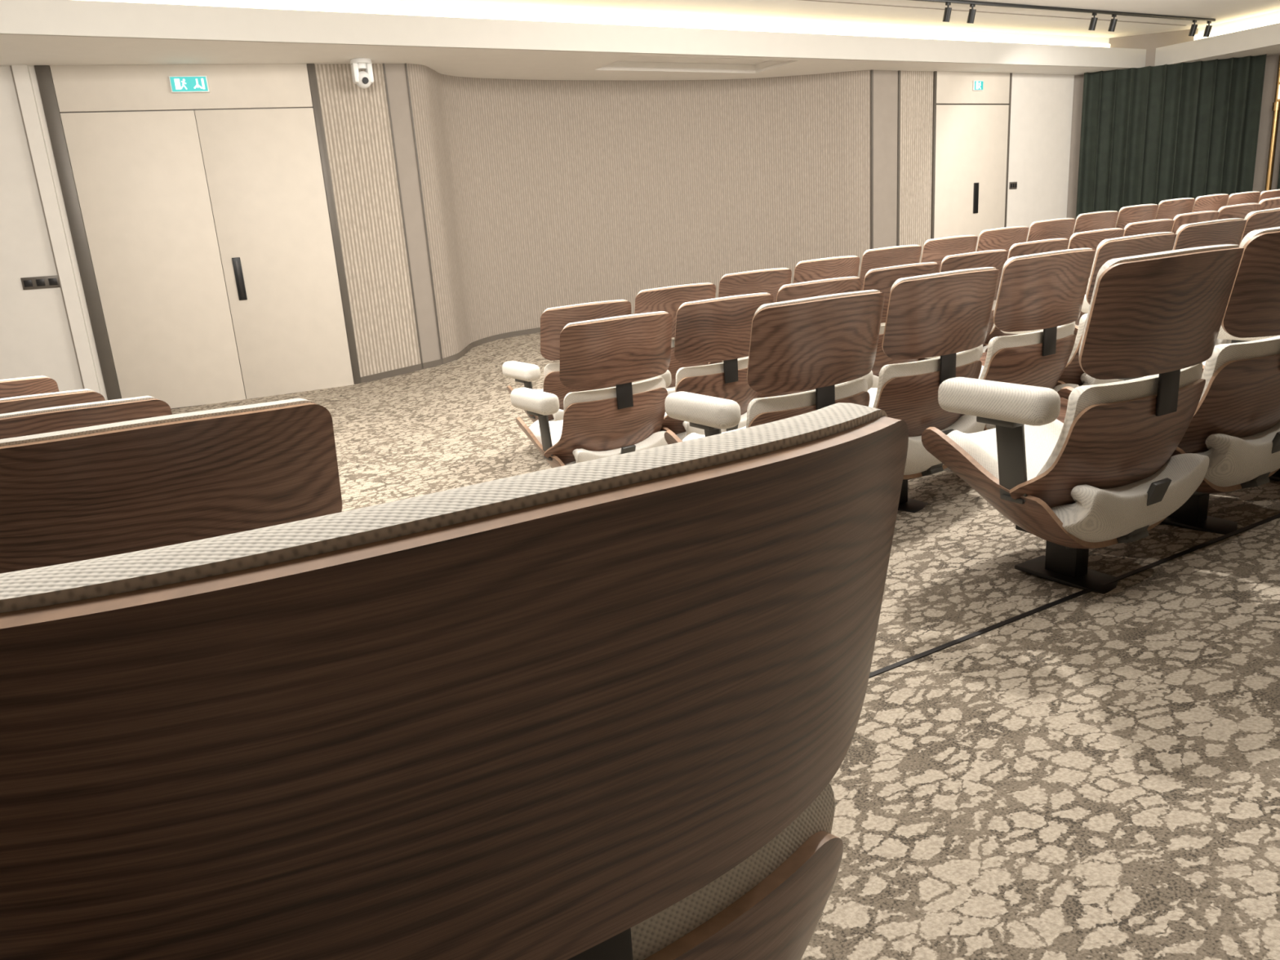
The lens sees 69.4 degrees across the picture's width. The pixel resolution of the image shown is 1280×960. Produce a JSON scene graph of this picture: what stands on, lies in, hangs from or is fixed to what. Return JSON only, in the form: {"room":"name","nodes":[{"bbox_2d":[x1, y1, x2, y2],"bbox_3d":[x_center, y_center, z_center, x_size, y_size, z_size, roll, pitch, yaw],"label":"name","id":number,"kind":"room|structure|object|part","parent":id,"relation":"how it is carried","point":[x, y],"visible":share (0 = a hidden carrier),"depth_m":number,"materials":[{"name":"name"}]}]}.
{"room":"auditorium","nodes":[
{"label":"auditorium","id":0,"kind":"room"},
{"bbox_2d":[0,63,440,400],"bbox_3d":[-5.868,-1.653,7.695,8.130,3.290,0.080,-9,16,-19],"label":"wall","id":1,"kind":"structure","parent":0,"point":[356,120],"depth_m":8.54,"materials":[{"name":"paint"}]},
{"bbox_2d":[20,275,60,289],"bbox_3d":[-5.131,-1.691,7.916,0.280,0.100,0.017,-9,16,-19],"label":"wall control plate","id":2,"kind":"object","parent":1,"relation":"attached to","point":[44,282],"visible":1,"depth_m":7.91,"materials":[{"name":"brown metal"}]},
{"bbox_2d":[9,65,101,394],"bbox_3d":[-4.953,-1.936,7.933,0.110,2.990,0.100,-9,16,-19],"label":"trim","id":3,"kind":"structure","parent":1,"relation":"attached to","point":[21,73],"depth_m":7.83,"materials":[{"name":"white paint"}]},
{"bbox_2d":[34,65,121,399],"bbox_3d":[-4.808,-1.985,7.971,0.110,2.935,0.050,-9,16,-19],"label":"frame","id":4,"kind":"object","parent":1,"relation":"attached to","point":[43,73],"visible":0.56,"depth_m":7.90,"materials":[{"name":"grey metal"}]},
{"bbox_2d":[60,110,245,408],"bbox_3d":[-4.264,-1.903,8.193,1.021,2.547,0.025,-9,16,-19],"label":"leaf","id":5,"kind":"object","parent":1,"relation":"attached to","point":[140,179],"visible":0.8,"depth_m":8.15,"materials":[{"name":"laminate"}]},
{"bbox_2d":[49,63,312,112],"bbox_3d":[-3.899,-3.385,7.966,2.006,0.358,0.025,-9,16,-19],"label":"transom","id":6,"kind":"object","parent":1,"relation":"attached to","point":[131,87],"visible":1,"depth_m":7.92,"materials":[{"name":"laminate"}]},
{"bbox_2d":[168,75,209,93],"bbox_3d":[-3.871,-3.399,7.939,0.300,0.131,0.030,-9,16,-19],"label":"exit sign","id":7,"kind":"object","parent":6,"relation":"attached to","point":[179,84],"visible":1,"depth_m":7.93,"materials":[{"name":"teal plastic"}]},
{"bbox_2d":[59,68,354,408],"bbox_3d":[-3.820,-2.148,8.320,2.010,2.935,0.017,-9,16,-19],"label":"backing","id":8,"kind":"object","parent":1,"relation":"attached to","point":[307,68],"visible":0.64,"depth_m":8.17,"materials":[{"name":"brown metal"}]},
{"bbox_2d":[194,107,354,399],"bbox_3d":[-3.324,-2.050,8.518,0.980,2.557,0.025,-9,16,-19],"label":"leaf","id":9,"kind":"object","parent":1,"relation":"attached to","point":[263,166],"visible":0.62,"depth_m":8.49,"materials":[{"name":"laminate"}]},
{"bbox_2d":[231,257,247,300],"bbox_3d":[-3.651,-1.833,8.427,0.070,0.380,0.020,-9,16,-19],"label":"door handle","id":10,"kind":"object","parent":9,"relation":"attached to","point":[236,259],"depth_m":8.42,"materials":[{"name":"black metal"}]},
{"bbox_3d":[-3.649,-1.832,8.422,0.030,0.320,0.010,-9,16,-19],"label":"pull recess","id":11,"kind":"part","parent":10,"relation":"part of","materials":[{"name":"black metal"}]},
{"bbox_2d":[306,63,360,384],"bbox_3d":[-2.848,-2.304,8.646,0.065,2.935,0.050,-9,16,-19],"label":"frame","id":12,"kind":"object","parent":1,"relation":"attached to","point":[311,68],"visible":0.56,"depth_m":8.59,"materials":[{"name":"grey metal"}]},
{"bbox_2d":[382,63,423,369],"bbox_3d":[-2.252,-2.376,8.864,0.014,2.990,0.024,-9,16,-19],"label":"trim","id":13,"kind":"structure","parent":1,"relation":"attached to","point":[384,73],"depth_m":8.80,"materials":[{"name":"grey metal"}]},
{"bbox_2d":[404,62,443,364],"bbox_3d":[-2.065,-2.406,8.928,0.014,2.990,0.024,-9,16,-19],"label":"trim","id":14,"kind":"structure","parent":1,"relation":"attached to","point":[406,66],"depth_m":8.87,"materials":[{"name":"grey metal"}]},
{"bbox_2d":[406,63,870,358],"bbox_3d":[0.178,-2.842,10.530,5.547,3.290,0.925,-11,17,-25],"label":"wall","id":15,"kind":"structure","parent":0,"point":[539,195],"depth_m":10.64,"materials":[{"name":"fabric"}]},
{"bbox_2d":[360,327,540,382],"bbox_3d":[0.345,-1.821,10.808,7.280,0.381,0.857,-11,17,-25],"label":"baseboard","id":16,"kind":"structure","parent":15,"relation":"attached to","point":[406,370],"depth_m":9.27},
{"bbox_2d":[870,70,873,248],"bbox_3d":[2.819,-3.376,11.250,0.030,2.990,0.024,-12,17,-27],"label":"trim","id":17,"kind":"structure","parent":15,"relation":"attached to","point":[871,71],"depth_m":11.11,"materials":[{"name":"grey metal"}]},
{"bbox_2d":[0,0,1279,80],"bbox_3d":[2.784,-3.531,5.306,21.000,0.450,13.700,-12,17,-27],"label":"ceiling","id":18,"kind":"structure","parent":0,"point":[33,33],"depth_m":8.52,"materials":[{"name":"white paint"}]},
{"bbox_2d":[350,57,373,88],"bbox_3d":[-2.479,-3.625,8.260,0.190,0.236,0.190,-12,17,-27],"label":"security camera","id":19,"kind":"object","parent":18,"relation":"attached to","point":[363,79],"visible":1,"depth_m":8.21,"materials":[{"name":"white plastic"}]},
{"bbox_2d":[83,0,1279,47],"bbox_3d":[1.904,-3.135,3.776,17.924,0.080,11.404,-12,17,-27],"label":"light strip","id":20,"kind":"object","parent":18,"relation":"attached to","point":[192,2],"visible":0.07,"depth_m":8.86,"materials":[{"name":"beige"}]},
{"bbox_2d":[801,0,1185,26],"bbox_3d":[3.687,-5.102,10.060,7.500,0.014,0.020,-12,17,-27],"label":"trim","id":21,"kind":"structure","parent":18,"relation":"attached to","point":[802,0],"depth_m":10.10,"materials":[{"name":"black metal"}]},
{"bbox_2d":[911,0,1215,37],"bbox_3d":[4.474,-5.056,10.112,6.100,0.210,0.098,-12,17,-27],"label":"rail","id":22,"kind":"object","parent":18,"relation":"attached to","point":[947,14],"visible":1,"depth_m":10.32,"materials":[{"name":"black metal"}]},
{"bbox_3d":[4.473,-5.141,10.080,6.100,0.029,0.036,-12,17,-27],"label":"rail","id":23,"kind":"part","parent":22,"relation":"part of","materials":[{"name":"black metal"}]},
{"bbox_2d":[1075,53,1266,218],"bbox_3d":[7.062,-4.103,12.469,2.118,2.790,0.136,1,16,16],"label":"curtain","id":24,"kind":"object","parent":18,"relation":"hanging from","point":[1150,135],"visible":0.6,"depth_m":12.33,"materials":[{"name":"green fabric"}]},
{"bbox_2d":[1276,166,1279,189],"bbox_3d":[9.553,-4.080,11.764,2.460,2.790,0.142,1,16,16],"label":"curtain","id":25,"kind":"object","parent":18,"relation":"hanging from","point":[1278,181],"visible":0.03,"depth_m":12.13,"materials":[{"name":"green fabric"}]},
{"bbox_2d":[170,332,1279,959],"bbox_3d":[3.268,-0.757,5.942,21.400,1.024,13.200,-12,17,-27],"label":"floor","id":26,"kind":"structure","parent":0,"point":[1091,775],"depth_m":2.01,"materials":[{"name":"carpet"}]},
{"bbox_2d":[0,375,58,398],"bbox_3d":[-3.359,-0.085,4.911,0.704,0.945,0.670,-12,17,-27],"label":"chair","id":27,"kind":"object","parent":26,"relation":"on","point":[15,387],"visible":0.15,"depth_m":4.62,"materials":[{"name":"brown wood"}]},
{"bbox_2d":[0,388,105,413],"bbox_3d":[-2.683,0.092,4.132,0.754,1.013,0.718,-12,17,-27],"label":"chair","id":28,"kind":"object","parent":26,"relation":"on","point":[13,404],"visible":0.13,"depth_m":3.78,"materials":[{"name":"brown wood"}]},
{"bbox_2d":[0,395,172,439],"bbox_3d":[-1.919,0.205,3.184,0.751,1.008,0.715,-12,17,-27],"label":"chair","id":29,"kind":"object","parent":26,"relation":"on","point":[48,420],"visible":0.07,"depth_m":2.80,"materials":[{"name":"brown wood"}]},
{"bbox_2d":[0,398,342,573],"bbox_3d":[-1.040,0.302,2.119,0.744,0.998,0.708,-12,17,-27],"label":"chair","id":30,"kind":"object","parent":26,"relation":"on","point":[91,492],"visible":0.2,"depth_m":1.74,"materials":[{"name":"brown wood"}]},
{"bbox_2d":[0,402,908,959],"bbox_3d":[-0.203,0.427,0.889,0.758,1.018,0.722,-13,18,-29],"label":"chair","id":31,"kind":"object","parent":26,"relation":"on","point":[609,708],"visible":1,"depth_m":0.49,"materials":[{"name":"brown wood"}]},
{"bbox_2d":[502,299,631,422],"bbox_3d":[-0.440,-0.603,5.650,0.719,0.964,0.684,-14,18,-32],"label":"chair","id":32,"kind":"object","parent":26,"relation":"on","point":[553,320],"visible":0.28,"depth_m":5.32,"materials":[{"name":"brown wood"}]},
{"bbox_2d":[510,311,672,467],"bbox_3d":[-0.234,-0.331,4.537,0.719,0.964,0.684,-14,18,-32],"label":"chair","id":33,"kind":"object","parent":26,"relation":"on","point":[619,351],"visible":0.73,"depth_m":4.28,"materials":[{"name":"brown wood"}]},
{"bbox_2d":[634,282,715,395],"bbox_3d":[0.090,-0.771,5.974,0.719,0.964,0.684,-14,18,-32],"label":"chair","id":34,"kind":"object","parent":26,"relation":"on","point":[667,299],"visible":0.23,"depth_m":5.60,"materials":[{"name":"brown wood"}]},
{"bbox_2d":[631,292,773,439],"bbox_3d":[0.292,-0.484,4.862,0.719,0.964,0.684,-14,18,-32],"label":"chair","id":35,"kind":"object","parent":26,"relation":"on","point":[715,329],"visible":0.55,"depth_m":4.54,"materials":[{"name":"brown wood"}]},
{"bbox_2d":[707,267,791,364],"bbox_3d":[0.620,-0.938,6.298,0.719,0.964,0.684,-14,18,-32],"label":"chair","id":36,"kind":"object","parent":26,"relation":"on","point":[770,281],"visible":0.2,"depth_m":5.90,"materials":[{"name":"brown wood"}]},
{"bbox_2d":[664,289,884,444],"bbox_3d":[0.481,-0.207,3.446,0.719,0.964,0.684,-14,18,-32],"label":"chair","id":37,"kind":"object","parent":26,"relation":"on","point":[820,343],"visible":0.48,"depth_m":3.12,"materials":[{"name":"brown wood"}]},
{"bbox_2d":[721,275,862,397],"bbox_3d":[0.819,-0.638,5.188,0.719,0.964,0.684,-14,18,-32],"label":"chair","id":38,"kind":"object","parent":26,"relation":"on","point":[845,284],"visible":0.14,"depth_m":4.78,"materials":[{"name":"brown wood"}]},
{"bbox_2d":[793,255,859,283],"bbox_3d":[1.150,-1.097,6.625,0.719,0.964,0.684,-14,18,-32],"label":"chair","id":39,"kind":"object","parent":26,"relation":"on","point":[838,266],"visible":0.15,"depth_m":6.22,"materials":[{"name":"brown wood"}]},
{"bbox_2d":[859,244,921,290],"bbox_3d":[1.680,-1.256,6.952,0.719,0.964,0.684,-14,18,-32],"label":"chair","id":40,"kind":"object","parent":26,"relation":"on","point":[883,257],"visible":0.19,"depth_m":6.54,"materials":[{"name":"brown wood"}]},
{"bbox_2d":[862,262,939,387],"bbox_3d":[1.345,-0.791,5.514,0.719,0.964,0.684,-14,18,-32],"label":"chair","id":41,"kind":"object","parent":26,"relation":"on","point":[882,279],"visible":0.16,"depth_m":5.13,"materials":[{"name":"brown wood"}]},
{"bbox_2d":[835,266,999,512],"bbox_3d":[1.016,-0.363,3.776,0.719,0.964,0.684,-14,18,-32],"label":"chair","id":42,"kind":"object","parent":26,"relation":"on","point":[944,314],"visible":0.62,"depth_m":3.48,"materials":[{"name":"brown wood"}]},
{"bbox_2d":[880,249,1008,360],"bbox_3d":[1.871,-0.945,5.840,0.719,0.964,0.684,-14,18,-32],"label":"chair","id":43,"kind":"object","parent":26,"relation":"on","point":[997,259],"visible":0.17,"depth_m":5.45,"materials":[{"name":"brown wood"}]},
{"bbox_2d":[920,235,977,272],"bbox_3d":[2.210,-1.414,7.279,0.719,0.964,0.684,-14,18,-32],"label":"chair","id":44,"kind":"object","parent":26,"relation":"on","point":[935,250],"visible":0.2,"depth_m":6.86,"materials":[{"name":"brown wood"}]},
{"bbox_2d":[976,226,1028,260],"bbox_3d":[2.741,-1.571,7.606,0.719,0.964,0.684,-14,18,-32],"label":"chair","id":45,"kind":"object","parent":26,"relation":"on","point":[1000,238],"visible":0.12,"depth_m":7.19,"materials":[{"name":"brown wood"}]},
{"bbox_2d":[925,248,1095,431],"bbox_3d":[1.550,-0.519,4.106,0.719,0.964,0.684,-14,18,-32],"label":"chair","id":46,"kind":"object","parent":26,"relation":"on","point":[1045,291],"visible":0.53,"depth_m":3.79,"materials":[{"name":"brown wood"}]},
{"bbox_2d":[982,238,1069,346],"bbox_3d":[2.397,-1.098,6.165,0.719,0.964,0.684,-14,18,-32],"label":"chair","id":47,"kind":"object","parent":26,"relation":"on","point":[1055,244],"visible":0.16,"depth_m":5.76,"materials":[{"name":"brown wood"}]},
{"bbox_2d":[1026,217,1075,241],"bbox_3d":[3.271,-1.728,7.933,0.719,0.964,0.684,-14,18,-32],"label":"chair","id":48,"kind":"object","parent":26,"relation":"on","point":[1063,228],"visible":0.19,"depth_m":7.52,"materials":[{"name":"brown wood"}]},
{"bbox_2d":[868,513,1279,678],"bbox_3d":[4.265,-0.391,4.018,9.455,0.466,0.018,-11,17,-24],"label":"trim","id":49,"kind":"structure","parent":26,"relation":"attached to","point":[984,630],"depth_m":2.64,"materials":[{"name":"brown metal"}]},
{"bbox_2d":[984,231,1177,387],"bbox_3d":[2.085,-0.675,4.437,0.719,0.964,0.684,-14,18,-32],"label":"chair","id":50,"kind":"object","parent":26,"relation":"on","point":[1107,250],"visible":0.17,"depth_m":4.06,"materials":[{"name":"brown wood"}]},
{"bbox_2d":[921,244,1244,594],"bbox_3d":[1.251,-0.174,2.708,0.726,0.974,0.691,-13,18,-29],"label":"chair","id":51,"kind":"object","parent":26,"relation":"on","point":[1095,468],"visible":1,"depth_m":2.47,"materials":[{"name":"brown wood"}]},
{"bbox_2d":[1072,210,1119,234],"bbox_3d":[3.801,-1.884,8.260,0.719,0.964,0.684,-14,18,-32],"label":"chair","id":52,"kind":"object","parent":26,"relation":"on","point":[1091,221],"visible":0.18,"depth_m":7.84,"materials":[{"name":"brown wood"}]},
{"bbox_2d":[1067,227,1124,326],"bbox_3d":[2.923,-1.252,6.491,0.719,0.964,0.684,-14,18,-32],"label":"chair","id":53,"kind":"object","parent":26,"relation":"on","point":[1087,239],"visible":0.13,"depth_m":6.05,"materials":[{"name":"brown wood"}]},
{"bbox_2d":[1115,204,1158,229],"bbox_3d":[4.332,-2.040,8.588,0.719,0.964,0.684,-14,18,-32],"label":"chair","id":54,"kind":"object","parent":26,"relation":"on","point":[1137,213],"visible":0.17,"depth_m":8.16,"materials":[{"name":"brown wood"}]},
{"bbox_2d":[1123,218,1174,236],"bbox_3d":[3.450,-1.406,6.816,0.719,0.964,0.684,-14,18,-32],"label":"chair","id":55,"kind":"object","parent":26,"relation":"on","point":[1163,224],"visible":0.15,"depth_m":6.38,"materials":[{"name":"brown wood"}]},
{"bbox_2d":[1073,217,1246,345],"bbox_3d":[2.620,-0.831,4.767,0.719,0.964,0.684,-14,18,-32],"label":"chair","id":56,"kind":"object","parent":26,"relation":"on","point":[1224,231],"visible":0.18,"depth_m":4.34,"materials":[{"name":"brown wood"}]},
{"bbox_2d":[1057,226,1279,534],"bbox_3d":[1.800,-0.326,3.012,0.726,0.974,0.691,-13,18,-29],"label":"chair","id":57,"kind":"object","parent":26,"relation":"on","point":[1235,422],"visible":0.59,"depth_m":2.74,"materials":[{"name":"brown wood"}]},
{"bbox_2d":[1155,197,1195,220],"bbox_3d":[4.862,-2.195,8.916,0.719,0.964,0.684,-14,18,-32],"label":"chair","id":58,"kind":"object","parent":26,"relation":"on","point":[1167,209],"visible":0.16,"depth_m":8.49,"materials":[{"name":"brown wood"}]},
{"bbox_2d":[1171,210,1219,234],"bbox_3d":[3.976,-1.559,7.142,0.719,0.964,0.684,-14,18,-32],"label":"chair","id":59,"kind":"object","parent":26,"relation":"on","point":[1180,220],"visible":0.11,"depth_m":6.70,"materials":[{"name":"brown wood"}]},
{"bbox_2d":[1191,194,1229,212],"bbox_3d":[5.394,-2.335,9.248,0.719,0.964,0.684,-14,18,-32],"label":"chair","id":60,"kind":"object","parent":26,"relation":"on","point":[1214,202],"visible":0.2,"depth_m":8.82,"materials":[{"name":"brown wood"}]},
{"bbox_2d":[1217,203,1260,219],"bbox_3d":[4.502,-1.713,7.467,0.719,0.964,0.684,-14,18,-32],"label":"chair","id":61,"kind":"object","parent":26,"relation":"on","point":[1239,211],"visible":0.13,"depth_m":7.02,"materials":[{"name":"brown wood"}]},
{"bbox_2d":[1202,325,1279,480],"bbox_3d":[2.349,-0.479,3.316,0.726,0.974,0.691,-13,18,-29],"label":"chair","id":62,"kind":"object","parent":26,"relation":"on","point":[1222,335],"visible":0.02,"depth_m":3.17,"materials":[{"name":"white fabric"}]},
{"bbox_2d":[1226,191,1261,205],"bbox_3d":[5.926,-2.464,9.583,0.719,0.964,0.684,-14,18,-32],"label":"chair","id":63,"kind":"object","parent":26,"relation":"on","point":[1253,197],"visible":0.14,"depth_m":9.14,"materials":[{"name":"brown wood"}]},
{"bbox_2d":[1226,207,1279,343],"bbox_3d":[3.155,-0.986,5.097,0.719,0.964,0.684,-14,18,-32],"label":"chair","id":64,"kind":"object","parent":26,"relation":"on","point":[1268,218],"visible":0.04,"depth_m":4.64,"materials":[{"name":"brown wood"}]},
{"bbox_2d":[1257,189,1279,203],"bbox_3d":[6.458,-2.594,9.917,0.719,0.964,0.684,-14,18,-32],"label":"chair","id":65,"kind":"object","parent":26,"relation":"on","point":[1276,193],"visible":0.08,"depth_m":9.46,"materials":[{"name":"brown wood"}]},
{"bbox_2d":[1258,196,1279,210],"bbox_3d":[5.028,-1.867,7.793,0.719,0.964,0.684,-14,18,-32],"label":"chair","id":66,"kind":"object","parent":26,"relation":"on","point":[1274,202],"visible":0.03,"depth_m":7.33,"materials":[{"name":"brown wood"}]},
{"bbox_2d":[1264,54,1279,191],"bbox_3d":[8.249,-4.071,12.075,0.140,2.750,0.170,-12,17,-27],"label":"wall lamp","id":67,"kind":"object","parent":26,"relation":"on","point":[1276,104],"visible":0.48,"depth_m":11.95,"materials":[{"name":"brown metal"}]},
{"bbox_3d":[8.206,-4.959,11.800,0.100,0.180,0.100,-12,17,-27],"label":"lamp glass","id":68,"kind":"part","parent":67,"relation":"part of","materials":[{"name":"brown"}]},
{"bbox_2d":[395,0,1279,38],"bbox_3d":[1.985,-3.253,3.657,18.000,0.050,11.710,-12,17,-27],"label":"ceiling","id":69,"kind":"structure","parent":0,"point":[797,11],"depth_m":10.12,"materials":[{"name":"paint"}]},
{"bbox_2d":[873,70,1074,262],"bbox_3d":[4.388,-3.575,12.153,3.630,3.290,0.080,-12,17,-27],"label":"wall","id":70,"kind":"structure","parent":0,"point":[1042,104],"depth_m":11.71,"materials":[{"name":"white paint"}]},
{"bbox_2d":[896,70,900,245],"bbox_3d":[3.193,-3.455,11.447,0.030,2.990,0.024,-12,17,-27],"label":"trim","id":71,"kind":"structure","parent":70,"relation":"attached to","point":[899,71],"depth_m":11.30,"materials":[{"name":"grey metal"}]},
{"bbox_2d":[930,71,937,239],"bbox_3d":[3.699,-3.634,11.690,0.030,2.840,0.050,-12,17,-27],"label":"frame","id":72,"kind":"object","parent":70,"relation":"attached to","point":[935,73],"visible":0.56,"depth_m":11.55,"materials":[{"name":"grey metal"}]},
{"bbox_2d":[933,104,1008,251],"bbox_3d":[4.296,-3.595,12.035,1.306,2.405,0.024,-12,17,-27],"label":"leaf","id":73,"kind":"object","parent":70,"relation":"attached to","point":[971,140],"visible":0.56,"depth_m":11.90,"materials":[{"name":"laminate"}]},
{"bbox_2d":[973,182,978,213],"bbox_3d":[4.375,-3.672,12.040,0.080,0.380,0.020,-12,17,-27],"label":"door handle","id":74,"kind":"object","parent":73,"relation":"attached to","point":[975,196],"depth_m":12.03,"materials":[{"name":"black metal"}]},
{"bbox_2d":[936,103,1008,105],"bbox_3d":[4.278,-3.760,12.003,1.310,2.840,0.014,-12,17,-27],"label":"door frame","id":75,"kind":"structure","parent":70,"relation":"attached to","point":[936,104],"depth_m":11.75,"materials":[{"name":"beige wood"}]},
{"bbox_2d":[936,71,1009,103],"bbox_3d":[4.205,-4.946,11.664,1.306,0.368,0.024,-12,17,-27],"label":"transom","id":76,"kind":"object","parent":70,"relation":"attached to","point":[952,87],"visible":1,"depth_m":11.63,"materials":[{"name":"laminate"}]},
{"bbox_2d":[972,80,983,90],"bbox_3d":[4.266,-4.973,11.657,0.170,0.116,0.030,-12,17,-27],"label":"exit sign","id":77,"kind":"object","parent":76,"relation":"attached to","point":[977,85],"visible":1,"depth_m":11.64,"materials":[{"name":"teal plastic"}]},
{"bbox_2d":[1004,72,1012,227],"bbox_3d":[4.865,-3.882,12.303,0.030,2.840,0.050,-12,17,-27],"label":"frame","id":78,"kind":"object","parent":70,"relation":"attached to","point":[1011,73],"visible":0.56,"depth_m":12.14,"materials":[{"name":"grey metal"}]},
{"bbox_2d":[1008,182,1017,189],"bbox_3d":[4.991,-3.937,12.358,0.140,0.090,0.017,-12,17,-27],"label":"wall control plate","id":79,"kind":"object","parent":70,"relation":"attached to","point":[1012,185],"visible":1,"depth_m":12.35,"materials":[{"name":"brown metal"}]},
{"bbox_2d":[1066,28,1279,232],"bbox_3d":[8.479,-4.150,12.269,5.303,3.800,0.080,1,16,16],"label":"wall","id":80,"kind":"structure","parent":0,"point":[1150,42],"depth_m":12.27,"materials":[{"name":"beige paint"}]}
]}

